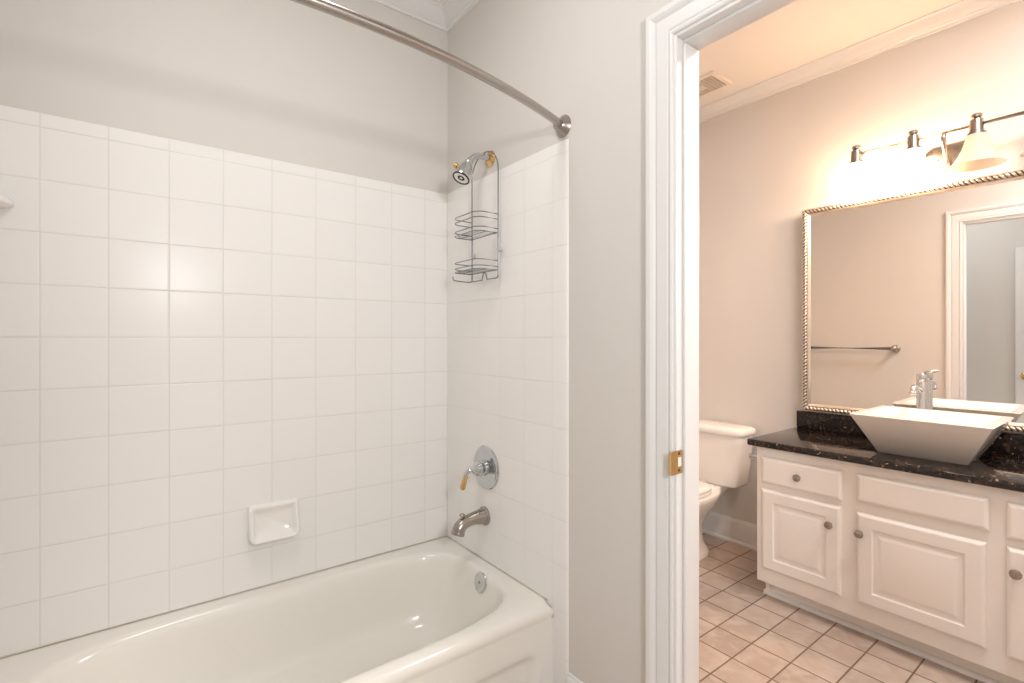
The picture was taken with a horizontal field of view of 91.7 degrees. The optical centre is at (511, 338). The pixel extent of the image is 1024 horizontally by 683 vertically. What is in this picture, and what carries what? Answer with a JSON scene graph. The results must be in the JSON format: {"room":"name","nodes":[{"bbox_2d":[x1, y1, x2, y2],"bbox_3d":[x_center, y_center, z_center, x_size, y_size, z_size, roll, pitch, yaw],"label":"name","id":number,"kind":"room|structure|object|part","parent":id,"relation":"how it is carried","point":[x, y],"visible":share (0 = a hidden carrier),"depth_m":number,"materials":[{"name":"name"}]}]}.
{"room":"bathroom","nodes":[
{"label":"bathroom","id":0,"kind":"room"},
{"bbox_2d":[0,0,447,193],"bbox_3d":[-0.225,-0.113,2.383,3.500,2.705,0.100,0,0,-37],"label":"wall","id":1,"kind":"structure","parent":0,"point":[289,81],"depth_m":1.77,"materials":[{"name":"beige paint"}]},
{"bbox_2d":[0,105,446,656],"bbox_3d":[-0.899,0.122,1.803,1.525,1.555,0.010,0,0,-37],"label":"wall tile","id":2,"kind":"structure","parent":1,"relation":"attached to","point":[193,337],"depth_m":1.67,"materials":[{"name":"white tile"}]},
{"bbox_2d":[0,195,13,208],"bbox_3d":[-1.421,-0.376,1.333,0.108,0.028,0.108,0,0,-37],"label":"corner shelf","id":3,"kind":"object","parent":2,"relation":"attached to","point":[5,202],"visible":1,"depth_m":1.38,"materials":[{"name":"white ceramic"}]},
{"bbox_2d":[248,497,299,544],"bbox_3d":[-0.857,0.661,1.797,0.168,0.130,0.051,0,0,-37],"label":"soap dish","id":4,"kind":"object","parent":2,"relation":"attached to","point":[276,520],"visible":1,"depth_m":1.80,"materials":[{"name":"white ceramic"}]},
{"bbox_2d":[0,535,547,658],"bbox_3d":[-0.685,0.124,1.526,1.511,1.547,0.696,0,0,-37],"label":"trim","id":5,"kind":"structure","parent":1,"relation":"attached to","point":[23,651],"depth_m":1.71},
{"bbox_2d":[448,0,672,682],"bbox_3d":[0.672,-0.113,1.064,0.087,2.705,3.085,0,0,-37],"label":"wall","id":6,"kind":"structure","parent":0,"point":[581,60],"depth_m":1.54,"materials":[{"name":"beige paint"}]},
{"bbox_2d":[372,0,479,32],"bbox_3d":[-0.272,-1.430,0.976,1.525,0.070,2.085,0,0,-37],"label":"trim","id":7,"kind":"structure","parent":6,"relation":"attached to","point":[444,17],"depth_m":2.16,"materials":[{"name":"white paint"}]},
{"bbox_2d":[291,0,570,137],"bbox_3d":[-0.403,-0.705,1.149,1.533,0.074,0.184,0,0,-37],"label":"shower rod","id":8,"kind":"object","parent":6,"relation":"attached to","point":[562,125],"visible":1,"depth_m":1.21,"materials":[{"name":"metal"}]},
{"bbox_2d":[453,150,494,184],"bbox_3d":[-0.152,-0.674,1.938,0.173,0.157,0.072,0,0,-37],"label":"sprayer","id":9,"kind":"object","parent":6,"relation":"attached to","point":[462,174],"visible":0.99,"depth_m":1.91,"materials":[{"name":"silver metal"}]},
{"bbox_2d":[452,151,501,282],"bbox_3d":[-0.142,-0.484,1.948,0.114,0.514,0.205,0,0,-37],"label":"shower caddy","id":10,"kind":"object","parent":9,"relation":"hanging from","point":[473,256],"visible":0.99,"depth_m":1.93,"materials":[{"name":"silver metal"}]},
{"bbox_2d":[455,210,497,240],"bbox_3d":[-0.149,-0.440,1.943,0.096,0.076,0.189,0,0,-37],"label":"basket","id":11,"kind":"object","parent":10,"relation":"on","point":[470,235],"depth_m":1.92,"materials":[{"name":"silver metal"}]},
{"bbox_2d":[455,258,497,274],"bbox_3d":[-0.149,-0.280,1.943,0.096,0.040,0.189,0,0,-37],"label":"basket","id":12,"kind":"object","parent":10,"relation":"on","point":[472,269],"depth_m":1.92,"materials":[{"name":"silver metal"}]},
{"bbox_3d":[-0.133,-0.702,1.957,0.119,0.063,0.025,0,0,-37],"label":"shower arm","id":13,"kind":"part","parent":9,"relation":"part of","materials":[{"name":"silver metal"}]},
{"bbox_2d":[447,139,568,682],"bbox_3d":[-0.054,0.292,1.944,0.008,1.895,0.786,0,0,-37],"label":"tile","id":14,"kind":"structure","parent":6,"relation":"attached to","point":[508,334],"depth_m":1.85,"materials":[{"name":"white tile"}]},
{"bbox_2d":[451,506,489,536],"bbox_3d":[-0.170,0.725,1.964,0.154,0.093,0.075,0,0,-37],"label":"tub spout","id":15,"kind":"object","parent":14,"relation":"attached to","point":[482,515],"visible":1,"depth_m":1.95,"materials":[{"name":"silver metal"}]},
{"bbox_2d":[460,445,498,489],"bbox_3d":[-0.145,0.518,1.966,0.111,0.174,0.174,0,0,-37],"label":"shower mixer","id":16,"kind":"object","parent":14,"relation":"attached to","point":[485,467],"visible":1,"depth_m":1.96,"materials":[{"name":"silver metal"}]},
{"bbox_3d":[-0.170,0.525,1.954,0.040,0.036,0.020,0,0,-17],"label":"lever","id":17,"kind":"part","parent":16,"relation":"part of","materials":[{"name":"silver metal"}]},
{"bbox_2d":[566,672,582,682],"bbox_3d":[0.275,1.167,1.498,0.022,0.145,0.319,0,0,-37],"label":"baseboard","id":18,"kind":"structure","parent":6,"relation":"attached to","point":[571,678],"depth_m":1.61,"materials":[{"name":"white paint"}]},
{"bbox_2d":[645,0,795,682],"bbox_3d":[0.691,0.178,1.030,0.140,2.123,0.930,0,0,-37],"label":"door frame","id":19,"kind":"structure","parent":6,"relation":"in","point":[675,34],"depth_m":1.32,"materials":[{"name":"white paint"}]},
{"bbox_3d":[0.430,0.325,1.300,0.051,0.061,0.006,0,0,-30],"label":"strike plate","id":20,"kind":"part","parent":19,"relation":"part of","materials":[{"name":"gold metal"}]},
{"bbox_3d":[0.652,0.178,1.001,0.020,2.123,0.930,0,0,-37],"label":"casing","id":21,"kind":"part","parent":19,"relation":"part of","materials":[{"name":"white paint"}]},
{"bbox_2d":[432,0,960,107],"bbox_3d":[0.737,-1.490,1.114,3.500,0.050,3.285,0,0,-37],"label":"ceiling","id":22,"kind":"structure","parent":0,"point":[799,33],"depth_m":2.40,"materials":[{"name":"white paint"}]},
{"bbox_2d":[699,70,732,96],"bbox_3d":[1.093,-1.458,2.892,0.205,0.015,0.290,0,0,-37],"label":"ceiling vent","id":23,"kind":"object","parent":22,"relation":"in","point":[709,82],"visible":0.54,"depth_m":2.83,"materials":[{"name":"beige plastic"}]},
{"bbox_2d":[699,533,983,682],"bbox_3d":[0.737,1.265,1.114,3.500,0.050,3.285,0,0,-37],"label":"floor","id":24,"kind":"structure","parent":0,"point":[747,634],"depth_m":2.03,"materials":[{"name":"beige tile"}]},
{"bbox_2d":[0,537,553,682],"bbox_3d":[-0.678,1.067,1.512,1.508,0.346,0.721,0,0,-37],"label":"bathtub","id":25,"kind":"object","parent":24,"relation":"on","point":[434,611],"visible":1,"depth_m":1.69,"materials":[{"name":"beige ceramic"}]},
{"bbox_3d":[-0.117,0.931,1.900,0.031,0.072,0.074,0,0,-37],"label":"overflow plate","id":26,"kind":"part","parent":25,"relation":"part of","materials":[{"name":"silver metal"}]},
{"bbox_2d":[699,419,755,560],"bbox_3d":[0.975,0.875,2.854,0.796,0.729,0.508,0,0,-37],"label":"toilet","id":27,"kind":"object","parent":24,"relation":"on","point":[724,450],"visible":0.37,"depth_m":2.85,"materials":[{"name":"white ceramic"}]},
{"bbox_3d":[0.869,0.853,2.773,0.530,0.018,0.348,0,0,-37],"label":"seat","id":28,"kind":"part","parent":27,"relation":"part of","materials":[{"name":"white plastic"}]},
{"bbox_3d":[0.869,0.831,2.774,0.529,0.024,0.346,0,0,-37],"label":"seat lid","id":29,"kind":"part","parent":27,"relation":"part of","materials":[{"name":"white plastic"}]},
{"bbox_3d":[0.918,1.052,2.811,0.642,0.377,0.366,0,0,-37],"label":"bowl","id":30,"kind":"part","parent":27,"relation":"part of","materials":[{"name":"white ceramic"}]},
{"bbox_3d":[1.206,0.708,3.029,0.196,0.302,0.480,0,0,-37],"label":"tank","id":31,"kind":"part","parent":27,"relation":"part of","materials":[{"name":"white ceramic"}]},
{"bbox_3d":[1.202,0.534,3.026,0.224,0.047,0.508,0,0,-37],"label":"tank lid","id":32,"kind":"part","parent":27,"relation":"part of","materials":[{"name":"white ceramic"}]},
{"bbox_2d":[757,446,1023,682],"bbox_3d":[1.739,0.877,2.049,0.570,0.726,1.225,0,0,-37],"label":"vanity cabinet","id":33,"kind":"object","parent":24,"relation":"on","point":[930,568],"visible":1,"depth_m":1.94,"materials":[{"name":"white paint"}]},
{"bbox_2d":[749,453,756,458],"bbox_3d":[1.250,0.580,2.482,0.184,0.044,0.058,0,0,-37],"label":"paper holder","id":34,"kind":"object","parent":33,"relation":"attached to","point":[751,455],"visible":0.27,"depth_m":2.44,"materials":[{"name":"silver metal"}]},
{"bbox_3d":[1.272,0.622,2.217,0.028,0.033,0.033,0,0,-37],"label":"knob","id":35,"kind":"part","parent":33,"relation":"part of","materials":[{"name":"silver metal"}]},
{"bbox_3d":[1.289,0.900,2.232,0.019,0.378,0.335,0,0,-37],"label":"door","id":36,"kind":"part","parent":33,"relation":"part of","materials":[{"name":"white paint"}]},
{"bbox_3d":[1.290,0.622,2.231,0.019,0.125,0.338,0,0,-37],"label":"drawer","id":37,"kind":"part","parent":33,"relation":"part of","materials":[{"name":"white paint"}]},
{"bbox_3d":[1.349,0.794,2.116,0.028,0.033,0.033,0,0,-37],"label":"knob","id":38,"kind":"part","parent":33,"relation":"part of","materials":[{"name":"silver metal"}]},
{"bbox_3d":[1.416,0.797,2.027,0.028,0.033,0.033,0,0,-37],"label":"knob","id":39,"kind":"part","parent":33,"relation":"part of","materials":[{"name":"silver metal"}]},
{"bbox_3d":[1.597,1.231,1.944,0.018,0.018,1.211,0,0,-37],"label":"shoe moulding","id":40,"kind":"part","parent":33,"relation":"part of","materials":[{"name":"white paint"}]},
{"bbox_2d":[747,427,1023,492],"bbox_3d":[1.742,0.498,2.060,0.554,0.031,1.280,0,0,-37],"label":"countertop","id":41,"kind":"structure","parent":33,"relation":"on","point":[996,470],"depth_m":2.02,"materials":[{"name":"black stone"}]},
{"bbox_2d":[850,405,1013,464],"bbox_3d":[1.715,0.399,2.042,0.400,0.169,0.443,0,0,-37],"label":"vessel sink","id":42,"kind":"object","parent":41,"relation":"in","point":[961,438],"visible":1,"depth_m":1.97,"materials":[{"name":"white ceramic"}]},
{"bbox_2d":[908,370,932,408],"bbox_3d":[1.810,0.313,2.205,0.168,0.340,0.067,0,0,-37],"label":"sink faucet","id":43,"kind":"object","parent":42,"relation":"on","point":[919,389],"visible":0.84,"depth_m":2.23,"materials":[{"name":"silver metal"}]},
{"bbox_3d":[1.794,0.224,2.202,0.130,0.045,0.025,0,0,-37],"label":"spout","id":44,"kind":"part","parent":43,"relation":"part of","materials":[{"name":"silver metal"}]},
{"bbox_3d":[1.543,0.902,1.897,0.019,0.372,0.393,0,0,-37],"label":"door","id":45,"kind":"part","parent":33,"relation":"part of","materials":[{"name":"white paint"}]},
{"bbox_3d":[1.545,0.615,1.894,0.019,0.115,0.401,0,0,-37],"label":"false drawer","id":46,"kind":"part","parent":33,"relation":"part of","materials":[{"name":"white paint"}]},
{"bbox_3d":[1.792,0.622,1.569,0.019,0.125,0.332,0,0,-37],"label":"drawer","id":47,"kind":"part","parent":33,"relation":"part of","materials":[{"name":"white paint"}]},
{"bbox_3d":[1.792,0.900,1.569,0.019,0.378,0.332,0,0,-37],"label":"door","id":48,"kind":"part","parent":33,"relation":"part of","materials":[{"name":"white paint"}]},
{"bbox_3d":[1.689,0.790,1.666,0.028,0.033,0.033,0,0,-37],"label":"knob","id":49,"kind":"part","parent":33,"relation":"part of","materials":[{"name":"silver metal"}]},
{"bbox_2d":[699,0,1023,524],"bbox_3d":[2.092,-0.113,2.140,0.100,2.705,3.085,0,0,-37],"label":"wall","id":50,"kind":"structure","parent":0,"point":[764,162],"depth_m":2.77,"materials":[{"name":"beige paint"}]},
{"bbox_2d":[702,511,756,550],"bbox_3d":[1.351,1.167,3.018,0.022,0.145,0.790,0,0,-37],"label":"baseboard","id":51,"kind":"structure","parent":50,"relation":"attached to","point":[736,531],"depth_m":3.03,"materials":[{"name":"white paint"}]},
{"bbox_2d":[699,0,1019,122],"bbox_3d":[1.379,-1.430,1.600,1.688,0.070,3.085,0,0,-37],"label":"trim","id":52,"kind":"structure","parent":50,"relation":"attached to","point":[961,11],"depth_m":2.48,"materials":[{"name":"white paint"}]},
{"bbox_2d":[797,410,1023,456],"bbox_3d":[1.954,0.439,2.221,0.021,0.088,1.280,0,0,-37],"label":"backsplash","id":53,"kind":"structure","parent":50,"relation":"attached to","point":[1005,443],"depth_m":2.53,"materials":[{"name":"black stone"}]},
{"bbox_2d":[802,169,1023,433],"bbox_3d":[1.941,-0.151,2.204,0.034,1.079,1.214,0,0,-38],"label":"framed mirror","id":54,"kind":"object","parent":50,"relation":"attached to","point":[898,286],"visible":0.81,"depth_m":2.29,"materials":[{"name":"silver mirror"}]},
{"bbox_2d":[834,111,1023,194],"bbox_3d":[1.880,-0.829,2.163,0.210,0.215,0.830,0,0,-37],"label":"vanity light","id":55,"kind":"object","parent":50,"relation":"attached to","point":[976,152],"visible":1,"depth_m":2.20,"materials":[{"name":"white glass"}]},
{"bbox_2d":[849,145,863,163],"bbox_3d":[1.672,-0.890,2.413,0.062,0.092,0.062,0,0,-37],"label":"socket","id":56,"kind":"object","parent":55,"relation":"attached to","point":[856,155],"depth_m":2.39,"materials":[{"name":"silver metal"}]},
{"bbox_3d":[1.672,-0.785,2.413,0.180,0.129,0.180,0,0,-37],"label":"lamp shade","id":57,"kind":"part","parent":55,"relation":"part of","materials":[{"name":"white glass"}]},
{"bbox_2d":[904,129,921,151],"bbox_3d":[1.806,-0.890,2.237,0.062,0.092,0.062,0,0,-37],"label":"socket","id":58,"kind":"object","parent":55,"relation":"attached to","point":[913,140],"depth_m":2.22,"materials":[{"name":"silver metal"}]},
{"bbox_3d":[1.806,-0.785,2.237,0.180,0.129,0.180,0,0,-37],"label":"lamp shade","id":59,"kind":"part","parent":55,"relation":"part of","materials":[{"name":"white glass"}]},
{"bbox_3d":[1.907,-0.827,2.180,0.122,0.129,0.017,0,0,-37],"label":"arm","id":60,"kind":"part","parent":55,"relation":"part of","materials":[{"name":"silver metal"}]},
{"bbox_2d":[967,112,986,135],"bbox_3d":[1.933,-0.890,2.068,0.062,0.092,0.062,0,0,-37],"label":"socket","id":61,"kind":"object","parent":55,"relation":"attached to","point":[976,125],"depth_m":2.05,"materials":[{"name":"silver metal"}]},
{"bbox_3d":[1.933,-0.785,2.068,0.180,0.129,0.180,0,0,-37],"label":"lamp shade","id":62,"kind":"part","parent":55,"relation":"part of","materials":[{"name":"white glass"}]}
]}

